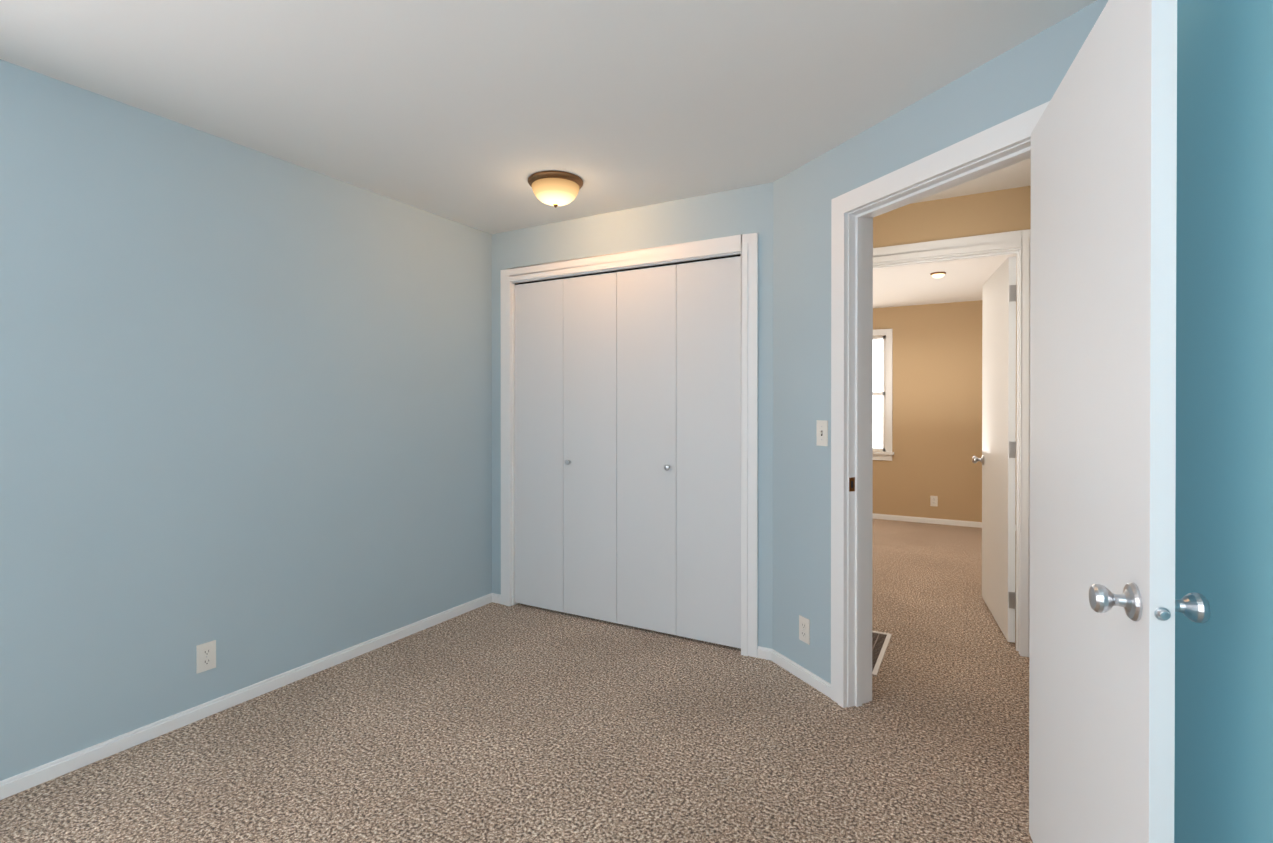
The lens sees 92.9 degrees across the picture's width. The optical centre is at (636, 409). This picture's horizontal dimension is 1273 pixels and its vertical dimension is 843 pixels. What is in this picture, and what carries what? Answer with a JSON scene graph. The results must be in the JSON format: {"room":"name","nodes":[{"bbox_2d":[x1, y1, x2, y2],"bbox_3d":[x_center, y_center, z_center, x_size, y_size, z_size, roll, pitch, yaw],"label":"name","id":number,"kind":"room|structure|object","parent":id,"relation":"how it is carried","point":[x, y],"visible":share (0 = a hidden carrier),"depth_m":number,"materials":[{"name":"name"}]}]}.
{"room":"empty bedroom","nodes":[
{"label":"empty bedroom","id":0,"kind":"room"},
{"bbox_2d":[0,59,491,780],"bbox_3d":[-2.090,0.064,2.129,0.115,2.440,4.630,0,0,29],"label":"wall","id":1,"kind":"structure","parent":0,"point":[246,409],"depth_m":2.53,"materials":[{"name":"blue paint"}]},
{"bbox_2d":[196,640,215,673],"bbox_3d":[-1.797,1.033,2.527,0.008,0.116,0.072,0,0,29],"label":"outlet","id":2,"kind":"object","parent":1,"relation":"attached to","point":[206,656],"visible":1,"depth_m":2.52,"materials":[{"name":"white plastic"}]},
{"bbox_2d":[0,593,499,799],"bbox_3d":[-2.029,1.256,2.100,0.030,0.058,4.404,0,0,29],"label":"baseboard","id":3,"kind":"structure","parent":1,"relation":"attached to","point":[25,780],"depth_m":2.53,"materials":[{"name":"white wood"}]},
{"bbox_2d":[0,519,1032,842],"bbox_3d":[0.748,1.311,3.086,4.700,0.060,9.440,0,0,29],"label":"floor","id":4,"kind":"structure","parent":0,"point":[504,723],"depth_m":2.30,"materials":[{"name":"carpet"}]},
{"bbox_2d":[872,631,891,675],"bbox_3d":[1.173,1.277,3.239,0.292,0.006,0.605,0,0,29],"label":"floor vent","id":5,"kind":"object","parent":4,"relation":"in","point":[880,641],"visible":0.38,"depth_m":3.24,"materials":[{"name":"grey metal"}]},
{"bbox_2d":[0,0,1096,307],"bbox_3d":[0.748,-1.189,3.076,4.700,0.060,9.440,0,0,29],"label":"ceiling","id":6,"kind":"structure","parent":0,"point":[476,114],"depth_m":2.13,"materials":[{"name":"white paint"}]},
{"bbox_2d":[528,171,582,207],"bbox_3d":[-0.410,-1.092,3.068,0.280,0.135,0.280,0,0,29],"label":"ceiling light","id":7,"kind":"object","parent":6,"relation":"attached to","point":[555,189],"visible":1,"depth_m":2.99,"materials":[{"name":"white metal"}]},
{"bbox_2d":[930,272,945,277],"bbox_3d":[2.582,-1.147,5.177,0.120,0.042,0.120,0,0,29],"label":"ceiling light","id":8,"kind":"object","parent":6,"relation":"attached to","point":[937,274],"visible":1,"depth_m":5.14,"materials":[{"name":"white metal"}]},
{"bbox_2d":[492,182,772,648],"bbox_3d":[-0.052,0.059,3.574,2.023,2.440,0.115,0,0,29],"label":"wall","id":9,"kind":"structure","parent":0,"point":[744,210],"depth_m":3.28,"materials":[{"name":"blue paint"}]},
{"bbox_2d":[515,256,740,648],"bbox_3d":[-0.118,0.223,3.568,1.551,2.080,0.061,0,0,29],"label":"closet doors","id":10,"kind":"structure","parent":9,"relation":"in","point":[628,447],"depth_m":3.51,"materials":[{"name":"white wood"}]},
{"bbox_2d":[500,233,757,657],"bbox_3d":[-0.104,0.184,3.591,1.735,2.195,0.137,0,0,29],"label":"trim","id":11,"kind":"structure","parent":9,"relation":"attached to","point":[744,247],"depth_m":3.29,"materials":[{"name":"white wood"}]},
{"bbox_2d":[773,0,1107,683],"bbox_3d":[1.178,0.064,2.138,0.119,2.440,2.324,0,0,-24],"label":"wall","id":12,"kind":"structure","parent":0,"point":[1026,75],"depth_m":2.77,"materials":[{"name":"blue paint"}]},
{"bbox_2d":[757,646,830,697],"bbox_3d":[0.751,1.252,2.904,0.433,0.058,0.278,0,0,29],"label":"baseboard","id":13,"kind":"structure","parent":12,"relation":"attached to","point":[810,678],"depth_m":2.91,"materials":[{"name":"white wood"}]},
{"bbox_2d":[799,615,809,644],"bbox_3d":[0.793,1.042,2.860,0.008,0.116,0.072,0,0,-24],"label":"outlet","id":14,"kind":"object","parent":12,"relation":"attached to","point":[804,629],"visible":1,"depth_m":2.85,"materials":[{"name":"white plastic"}]},
{"bbox_2d":[816,420,827,445],"bbox_3d":[0.843,0.107,2.745,0.060,0.116,0.047,0,0,29],"label":"light switch","id":15,"kind":"object","parent":12,"relation":"attached to","point":[821,432],"visible":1,"depth_m":2.74,"materials":[{"name":"white plastic"}]},
{"bbox_2d":[831,101,1049,707],"bbox_3d":[1.137,0.179,2.230,0.163,2.210,1.036,0,0,-24],"label":"door frame","id":16,"kind":"structure","parent":12,"relation":"attached to","point":[997,147],"depth_m":2.61,"materials":[{"name":"white wood"}]},
{"bbox_2d":[1029,0,1210,842],"bbox_3d":[1.072,0.225,1.406,0.210,2.100,0.862,0,0,29],"label":"door","id":17,"kind":"structure","parent":12,"relation":"in","point":[1105,605],"depth_m":1.22,"materials":[{"name":"white wood"}]},
{"bbox_2d":[873,300,1016,521],"bbox_3d":[3.282,0.046,6.794,3.270,2.440,0.115,0,0,29],"label":"wall","id":18,"kind":"structure","parent":0,"point":[937,400],"depth_m":6.69,"materials":[{"name":"beige paint"}]},
{"bbox_2d":[873,329,893,460],"bbox_3d":[2.461,-0.172,7.199,1.130,1.512,0.100,0,0,29],"label":"window","id":19,"kind":"structure","parent":18,"relation":"in","point":[882,389],"depth_m":7.00,"materials":[{"name":"white glass"}]},
{"bbox_2d":[873,513,981,527],"bbox_3d":[3.259,1.237,6.737,3.240,0.058,0.013,0,0,29],"label":"baseboard","id":20,"kind":"structure","parent":18,"relation":"attached to","point":[930,520],"depth_m":6.72,"materials":[{"name":"white wood"}]},
{"bbox_2d":[930,496,937,506],"bbox_3d":[3.303,1.016,6.713,0.072,0.116,0.008,0,0,29],"label":"outlet","id":21,"kind":"object","parent":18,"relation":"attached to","point":[933,500],"visible":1,"depth_m":6.71,"materials":[{"name":"white plastic"}]},
{"bbox_2d":[873,186,1030,247],"bbox_3d":[2.034,0.060,3.204,1.977,2.440,0.115,0,0,29],"label":"wall","id":22,"kind":"structure","parent":0,"point":[1001,211],"depth_m":3.30,"materials":[{"name":"beige paint"}]},
{"bbox_2d":[873,229,1030,656],"bbox_3d":[1.657,0.175,3.419,1.036,2.214,0.163,0,0,29],"label":"door frame","id":23,"kind":"structure","parent":22,"relation":"attached to","point":[990,245],"depth_m":3.16,"materials":[{"name":"white wood"}]},
{"bbox_2d":[972,256,1016,642],"bbox_3d":[2.178,0.216,3.696,0.224,2.100,0.855,0,0,29],"label":"door","id":24,"kind":"structure","parent":22,"relation":"in","point":[997,459],"depth_m":3.52,"materials":[{"name":"white wood"}]},
{"bbox_2d":[1174,0,1272,842],"bbox_3d":[0.573,0.072,0.101,0.115,2.440,3.473,0,0,29],"label":"wall","id":25,"kind":"structure","parent":0,"point":[1223,789],"depth_m":1.09,"materials":[{"name":"blue paint"}]}
]}

